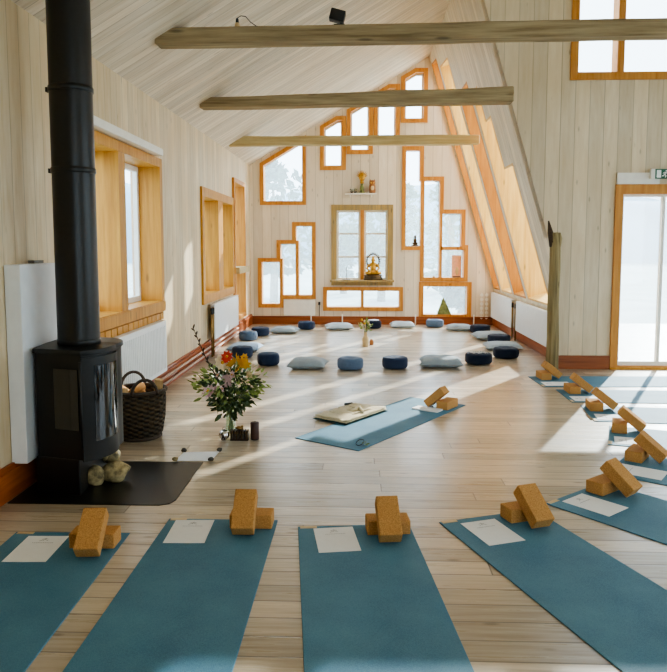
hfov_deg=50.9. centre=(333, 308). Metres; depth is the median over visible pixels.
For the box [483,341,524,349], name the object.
pillow
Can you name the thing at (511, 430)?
floor
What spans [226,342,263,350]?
pillow
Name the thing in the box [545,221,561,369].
log post
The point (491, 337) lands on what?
cushion
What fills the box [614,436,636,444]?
printed sheet
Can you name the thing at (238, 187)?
window
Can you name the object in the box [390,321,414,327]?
pillow
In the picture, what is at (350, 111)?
window
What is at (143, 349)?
radiator
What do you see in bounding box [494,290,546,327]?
wall
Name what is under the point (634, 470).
printed sheet
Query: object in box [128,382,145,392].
log
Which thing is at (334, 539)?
printed sheet
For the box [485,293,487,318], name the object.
garland
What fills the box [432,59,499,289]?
window
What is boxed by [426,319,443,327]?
cushion
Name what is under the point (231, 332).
pipe
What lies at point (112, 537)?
block
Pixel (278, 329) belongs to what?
pillow
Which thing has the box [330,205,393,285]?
window
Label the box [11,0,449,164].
ceiling
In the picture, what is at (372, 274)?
seated statue
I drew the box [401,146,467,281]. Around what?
window
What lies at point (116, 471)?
stone
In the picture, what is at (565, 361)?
baseboard
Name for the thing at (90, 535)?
block
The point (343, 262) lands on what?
tree
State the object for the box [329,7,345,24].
spotlight
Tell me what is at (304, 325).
cushion
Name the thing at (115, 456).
stone
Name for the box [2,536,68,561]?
printed sheet
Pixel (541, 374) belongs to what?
block
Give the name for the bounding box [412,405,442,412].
sheet
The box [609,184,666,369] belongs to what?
door
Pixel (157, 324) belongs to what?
grille
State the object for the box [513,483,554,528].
block
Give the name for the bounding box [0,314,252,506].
baseboard
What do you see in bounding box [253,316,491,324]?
baseboard
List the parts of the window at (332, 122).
sash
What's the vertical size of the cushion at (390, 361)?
0.145 m
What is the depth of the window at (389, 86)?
13.09 m
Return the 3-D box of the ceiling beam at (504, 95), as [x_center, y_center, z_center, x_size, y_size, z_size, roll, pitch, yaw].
[0.254,-2.433,8.100,3.601,0.221,0.191,0,5,2]
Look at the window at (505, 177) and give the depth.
10.40 m
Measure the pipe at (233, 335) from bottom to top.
0.028 m
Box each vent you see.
[28,260,43,263]
[100,311,163,337]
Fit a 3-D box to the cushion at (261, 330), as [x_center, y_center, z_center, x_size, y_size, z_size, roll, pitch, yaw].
[-1.231,0.373,11.773,0.313,0.146,0.300,5,7,44]
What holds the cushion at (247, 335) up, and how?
on the floor
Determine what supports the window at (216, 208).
in the wall at (191, 160)
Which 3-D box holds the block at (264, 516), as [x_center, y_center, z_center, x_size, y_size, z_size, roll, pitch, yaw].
[-0.437,1.123,3.763,0.225,0.075,0.115,0,5,2]
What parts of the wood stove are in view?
glass, plate, handle, door, glass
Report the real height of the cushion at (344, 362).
0.145 m
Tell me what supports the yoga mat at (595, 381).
on the floor
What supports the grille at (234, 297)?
attached to the radiator at (224, 313)
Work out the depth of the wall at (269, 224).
13.27 m
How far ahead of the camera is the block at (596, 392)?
6.37 m
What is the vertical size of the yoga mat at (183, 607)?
0.007 m
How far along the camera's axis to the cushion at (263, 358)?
8.75 m
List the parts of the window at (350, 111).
sash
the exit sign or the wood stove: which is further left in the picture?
the wood stove
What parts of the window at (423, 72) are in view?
sash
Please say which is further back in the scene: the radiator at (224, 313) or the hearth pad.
the radiator at (224, 313)
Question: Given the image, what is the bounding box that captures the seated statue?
[363,252,382,279]
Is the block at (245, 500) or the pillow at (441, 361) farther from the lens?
the pillow at (441, 361)
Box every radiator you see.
[113,320,166,383]
[210,295,238,356]
[491,292,514,338]
[514,301,546,346]
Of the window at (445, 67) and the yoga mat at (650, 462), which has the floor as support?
the yoga mat at (650, 462)
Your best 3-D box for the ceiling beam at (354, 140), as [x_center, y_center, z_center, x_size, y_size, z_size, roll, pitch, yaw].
[0.277,-2.598,10.808,3.921,0.153,0.162,0,5,2]
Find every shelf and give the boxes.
[236,266,248,273]
[345,193,376,196]
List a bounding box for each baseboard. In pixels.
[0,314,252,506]
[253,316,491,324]
[492,318,545,356]
[558,355,609,368]
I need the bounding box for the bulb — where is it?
[235,16,255,25]
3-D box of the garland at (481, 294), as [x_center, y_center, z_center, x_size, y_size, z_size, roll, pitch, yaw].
[2.816,-0.057,13.316,0.064,0.520,0.017,0,5,2]
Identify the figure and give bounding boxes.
[357,171,366,192]
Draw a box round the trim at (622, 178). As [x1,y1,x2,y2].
[616,173,659,183]
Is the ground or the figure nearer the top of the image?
the figure
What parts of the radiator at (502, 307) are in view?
panel, panel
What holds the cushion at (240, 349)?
on the floor
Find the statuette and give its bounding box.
[411,235,418,245]
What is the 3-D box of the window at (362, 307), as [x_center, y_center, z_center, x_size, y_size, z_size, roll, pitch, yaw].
[0.567,-0.201,13.514,1.531,0.461,0.222,0,5,2]
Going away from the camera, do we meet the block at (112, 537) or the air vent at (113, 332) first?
the block at (112, 537)
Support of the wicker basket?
on the floor
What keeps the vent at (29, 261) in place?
attached to the wall panel
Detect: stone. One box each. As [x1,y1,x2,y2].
[88,465,104,485]
[102,460,130,482]
[105,450,120,462]
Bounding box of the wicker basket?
[122,370,167,441]
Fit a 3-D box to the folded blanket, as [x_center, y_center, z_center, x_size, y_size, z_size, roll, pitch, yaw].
[0.157,0.900,6.207,0.366,0.080,0.658,4,6,37]
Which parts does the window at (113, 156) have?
sill, sash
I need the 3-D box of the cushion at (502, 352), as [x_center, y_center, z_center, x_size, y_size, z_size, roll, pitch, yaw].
[2.324,0.585,9.420,0.352,0.147,0.339,4,6,34]
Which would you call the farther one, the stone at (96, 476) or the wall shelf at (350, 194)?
the wall shelf at (350, 194)
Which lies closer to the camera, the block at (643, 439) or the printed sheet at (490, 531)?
the printed sheet at (490, 531)
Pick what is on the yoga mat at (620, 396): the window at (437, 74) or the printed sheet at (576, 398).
the printed sheet at (576, 398)
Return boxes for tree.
[263,159,311,302]
[306,221,372,293]
[339,180,426,301]
[418,182,459,276]
[427,250,464,313]
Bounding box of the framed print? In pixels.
[452,255,460,276]
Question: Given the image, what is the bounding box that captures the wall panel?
[4,260,56,463]
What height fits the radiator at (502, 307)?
0.632 m
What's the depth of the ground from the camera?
25.16 m
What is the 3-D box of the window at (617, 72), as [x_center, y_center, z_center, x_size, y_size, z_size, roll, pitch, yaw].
[3.839,-3.482,8.271,2.075,1.546,0.222,0,5,2]
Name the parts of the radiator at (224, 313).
panel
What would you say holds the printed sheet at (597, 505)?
on the yoga mat at (645, 516)
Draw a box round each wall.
[0,0,250,468]
[250,57,493,316]
[429,0,549,307]
[480,0,666,355]
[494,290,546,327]
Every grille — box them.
[113,320,165,338]
[210,295,237,304]
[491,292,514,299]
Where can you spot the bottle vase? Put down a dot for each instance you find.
(365, 340)
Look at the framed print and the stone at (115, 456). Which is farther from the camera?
the framed print
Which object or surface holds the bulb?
attached to the ceiling beam at (631, 29)
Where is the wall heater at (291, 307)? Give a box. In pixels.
[284,300,315,315]
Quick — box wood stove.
[32,337,123,495]
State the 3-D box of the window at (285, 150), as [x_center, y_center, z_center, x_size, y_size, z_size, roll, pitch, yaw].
[-0.957,-2.636,13.352,0.879,1.302,0.222,0,5,2]
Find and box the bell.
[219,427,229,439]
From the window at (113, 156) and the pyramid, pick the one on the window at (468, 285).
the pyramid
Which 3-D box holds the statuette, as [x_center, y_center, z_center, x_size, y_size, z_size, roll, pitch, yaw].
[1.557,-1.309,13.347,0.140,0.211,0.140,0,5,2]
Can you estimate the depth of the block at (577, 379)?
7.11 m
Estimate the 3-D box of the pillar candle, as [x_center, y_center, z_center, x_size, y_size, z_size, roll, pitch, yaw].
[-0.612,0.942,5.444,0.072,0.148,0.072,0,5,2]
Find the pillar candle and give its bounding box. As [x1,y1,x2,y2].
[250,421,258,439]
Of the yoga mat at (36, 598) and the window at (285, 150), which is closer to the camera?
the yoga mat at (36, 598)
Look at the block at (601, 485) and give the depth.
4.24 m
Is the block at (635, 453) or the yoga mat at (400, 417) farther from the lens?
the yoga mat at (400, 417)
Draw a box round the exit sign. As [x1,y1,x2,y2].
[649,169,666,178]
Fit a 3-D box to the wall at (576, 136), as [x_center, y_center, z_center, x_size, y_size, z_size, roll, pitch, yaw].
[5.510,-2.106,8.342,7.830,5.900,0.200,0,5,2]
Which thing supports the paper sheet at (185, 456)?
on the floor
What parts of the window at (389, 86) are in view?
sash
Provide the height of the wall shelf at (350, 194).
0.070 m
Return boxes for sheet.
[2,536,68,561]
[163,520,213,542]
[177,451,218,460]
[313,527,360,552]
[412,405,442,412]
[460,519,524,545]
[541,382,567,385]
[562,494,627,515]
[569,396,600,400]
[594,414,620,419]
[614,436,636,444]
[623,464,666,479]
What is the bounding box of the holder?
[230,429,248,440]
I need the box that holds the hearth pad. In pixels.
[8,461,202,505]
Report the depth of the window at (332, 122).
13.19 m
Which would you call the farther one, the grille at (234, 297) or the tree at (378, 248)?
the tree at (378, 248)
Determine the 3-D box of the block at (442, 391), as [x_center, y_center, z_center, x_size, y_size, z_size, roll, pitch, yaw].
[0.955,0.810,6.495,0.214,0.201,0.115,4,6,35]
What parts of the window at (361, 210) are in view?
sash, sill, sash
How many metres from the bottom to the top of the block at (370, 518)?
0.075 m
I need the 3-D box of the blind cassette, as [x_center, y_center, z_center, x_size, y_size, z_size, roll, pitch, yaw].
[-1.815,-1.482,5.974,0.108,0.070,2.220,0,5,2]
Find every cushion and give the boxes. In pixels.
[232,345,253,358]
[239,330,257,340]
[251,326,268,335]
[257,352,279,365]
[298,321,314,329]
[337,356,362,369]
[366,319,380,328]
[382,355,407,368]
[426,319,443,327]
[465,351,491,364]
[470,324,489,332]
[487,333,509,340]
[493,346,518,358]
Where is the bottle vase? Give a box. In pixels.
[362,332,368,346]
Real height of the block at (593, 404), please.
0.075 m
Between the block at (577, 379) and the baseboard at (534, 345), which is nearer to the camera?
the block at (577, 379)
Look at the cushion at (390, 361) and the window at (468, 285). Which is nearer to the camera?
the cushion at (390, 361)
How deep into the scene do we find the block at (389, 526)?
3.55 m
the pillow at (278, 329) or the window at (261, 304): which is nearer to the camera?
the pillow at (278, 329)
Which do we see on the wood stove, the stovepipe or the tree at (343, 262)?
the stovepipe
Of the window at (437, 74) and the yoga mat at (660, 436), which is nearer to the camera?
the yoga mat at (660, 436)
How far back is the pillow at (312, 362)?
8.49 m
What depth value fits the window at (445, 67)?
12.33 m
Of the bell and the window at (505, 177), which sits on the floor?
the bell
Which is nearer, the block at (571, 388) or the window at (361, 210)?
the block at (571, 388)
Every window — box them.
[94,130,165,331]
[200,186,234,304]
[232,177,248,319]
[258,222,315,307]
[260,135,305,204]
[320,116,345,169]
[323,287,402,310]
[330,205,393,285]
[347,108,372,153]
[373,84,399,134]
[401,68,427,122]
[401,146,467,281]
[419,282,471,316]
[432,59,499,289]
[440,58,511,293]
[462,81,525,298]
[475,86,547,304]
[570,0,666,79]
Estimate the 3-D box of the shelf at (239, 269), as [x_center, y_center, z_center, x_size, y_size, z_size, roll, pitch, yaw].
[-1.706,-0.683,12.161,0.330,0.100,1.000,0,5,2]
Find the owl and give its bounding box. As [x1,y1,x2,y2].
[369,179,375,192]
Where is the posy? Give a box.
[358,318,372,331]
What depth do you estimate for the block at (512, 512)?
3.80 m
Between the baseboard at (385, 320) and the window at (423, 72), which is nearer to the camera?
the window at (423, 72)
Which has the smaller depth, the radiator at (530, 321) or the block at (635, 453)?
the block at (635, 453)
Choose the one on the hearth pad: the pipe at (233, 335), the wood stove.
the wood stove
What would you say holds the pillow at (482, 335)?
on the floor
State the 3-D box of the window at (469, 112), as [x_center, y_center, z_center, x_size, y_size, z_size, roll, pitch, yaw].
[2.647,-1.865,10.975,1.298,3.350,0.820,0,5,2]
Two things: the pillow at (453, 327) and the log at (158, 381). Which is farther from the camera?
the pillow at (453, 327)
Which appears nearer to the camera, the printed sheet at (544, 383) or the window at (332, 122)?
the printed sheet at (544, 383)
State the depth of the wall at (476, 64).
9.24 m
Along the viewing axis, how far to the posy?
10.47 m
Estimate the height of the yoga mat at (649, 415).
0.007 m
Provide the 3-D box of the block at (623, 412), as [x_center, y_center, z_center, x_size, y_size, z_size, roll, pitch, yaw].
[2.419,0.888,5.678,0.220,0.193,0.115,2,6,22]
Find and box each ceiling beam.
[155,18,666,48]
[200,86,513,109]
[229,135,479,146]
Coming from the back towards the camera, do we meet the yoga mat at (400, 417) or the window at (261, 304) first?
the window at (261, 304)
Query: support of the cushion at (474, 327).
on the floor
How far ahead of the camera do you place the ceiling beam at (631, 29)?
5.73 m
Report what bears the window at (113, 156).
in the wall at (191, 160)
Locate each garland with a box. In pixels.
[480,293,482,318]
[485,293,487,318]
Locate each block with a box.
[69,525,120,548]
[73,508,108,556]
[230,508,273,528]
[231,489,257,534]
[365,512,409,534]
[375,496,402,542]
[424,386,448,406]
[436,397,457,409]
[500,501,526,522]
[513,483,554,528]
[536,370,551,379]
[541,361,562,378]
[564,383,580,393]
[569,372,593,392]
[585,398,603,411]
[586,473,618,495]
[591,387,618,409]
[600,457,641,496]
[612,418,626,433]
[617,405,646,431]
[624,443,648,462]
[633,430,666,463]
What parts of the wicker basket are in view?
handle, handle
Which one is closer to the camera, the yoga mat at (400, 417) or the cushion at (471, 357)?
the yoga mat at (400, 417)
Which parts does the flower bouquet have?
flower, flower, flower, flower, flower, flower, flower, flower, flower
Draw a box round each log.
[122,388,127,392]
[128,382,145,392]
[154,378,162,390]
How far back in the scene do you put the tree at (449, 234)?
25.55 m
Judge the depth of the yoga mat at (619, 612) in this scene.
3.07 m
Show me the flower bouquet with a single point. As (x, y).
(222, 402)
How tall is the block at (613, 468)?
0.193 m
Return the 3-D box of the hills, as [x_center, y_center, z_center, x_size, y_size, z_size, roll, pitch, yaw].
[3.026,-10.204,79.347,140.000,9.702,20.000,0,5,2]
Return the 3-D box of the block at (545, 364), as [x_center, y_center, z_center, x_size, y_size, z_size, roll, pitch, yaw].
[2.470,0.686,7.924,0.220,0.193,0.115,0,5,0]
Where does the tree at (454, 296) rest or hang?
on the ground
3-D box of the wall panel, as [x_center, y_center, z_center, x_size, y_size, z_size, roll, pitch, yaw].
[-1.884,0.305,4.420,0.097,1.220,0.500,0,5,2]
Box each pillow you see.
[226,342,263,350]
[269,326,299,332]
[287,356,328,368]
[324,322,353,329]
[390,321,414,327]
[419,354,464,367]
[446,323,470,330]
[471,331,510,339]
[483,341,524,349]
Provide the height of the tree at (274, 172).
4.312 m
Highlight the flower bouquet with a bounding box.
[188,324,272,430]
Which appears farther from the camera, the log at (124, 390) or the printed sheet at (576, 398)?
the printed sheet at (576, 398)
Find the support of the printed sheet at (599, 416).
on the yoga mat at (649, 415)
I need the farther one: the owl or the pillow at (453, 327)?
the owl
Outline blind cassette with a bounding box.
[94,116,162,155]
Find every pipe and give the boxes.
[161,327,238,379]
[163,331,238,384]
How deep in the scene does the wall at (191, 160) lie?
5.63 m
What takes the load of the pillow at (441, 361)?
on the floor
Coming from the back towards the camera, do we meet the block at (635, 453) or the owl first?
the owl
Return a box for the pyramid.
[437,298,450,313]
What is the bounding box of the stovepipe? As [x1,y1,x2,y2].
[45,0,100,345]
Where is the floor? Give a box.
[0,324,666,671]
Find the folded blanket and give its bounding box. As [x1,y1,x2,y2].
[312,402,387,424]
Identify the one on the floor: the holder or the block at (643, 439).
the holder
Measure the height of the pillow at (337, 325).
0.114 m
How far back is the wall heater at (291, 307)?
13.45 m
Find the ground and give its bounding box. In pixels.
[127,263,666,323]
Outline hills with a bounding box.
[125,183,666,262]
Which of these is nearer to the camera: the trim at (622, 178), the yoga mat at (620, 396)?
the yoga mat at (620, 396)
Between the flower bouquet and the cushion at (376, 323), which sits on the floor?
the cushion at (376, 323)
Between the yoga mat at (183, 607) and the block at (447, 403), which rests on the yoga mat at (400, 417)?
the block at (447, 403)
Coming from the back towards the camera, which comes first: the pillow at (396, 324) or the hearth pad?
the pillow at (396, 324)
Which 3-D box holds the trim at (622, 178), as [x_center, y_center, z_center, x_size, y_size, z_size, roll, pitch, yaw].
[3.631,-1.556,8.344,0.494,0.133,0.033,0,5,2]
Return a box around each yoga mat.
[0,532,129,671]
[62,518,277,671]
[295,397,464,450]
[298,525,473,671]
[439,514,666,671]
[528,376,666,386]
[547,488,666,544]
[556,389,666,403]
[580,405,666,423]
[608,426,666,449]
[620,455,666,485]
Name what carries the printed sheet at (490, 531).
on the yoga mat at (619, 612)
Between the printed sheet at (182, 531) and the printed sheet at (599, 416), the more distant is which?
the printed sheet at (599, 416)
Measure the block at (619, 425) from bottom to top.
0.075 m
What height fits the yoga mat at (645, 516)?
0.007 m
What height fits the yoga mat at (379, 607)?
0.007 m

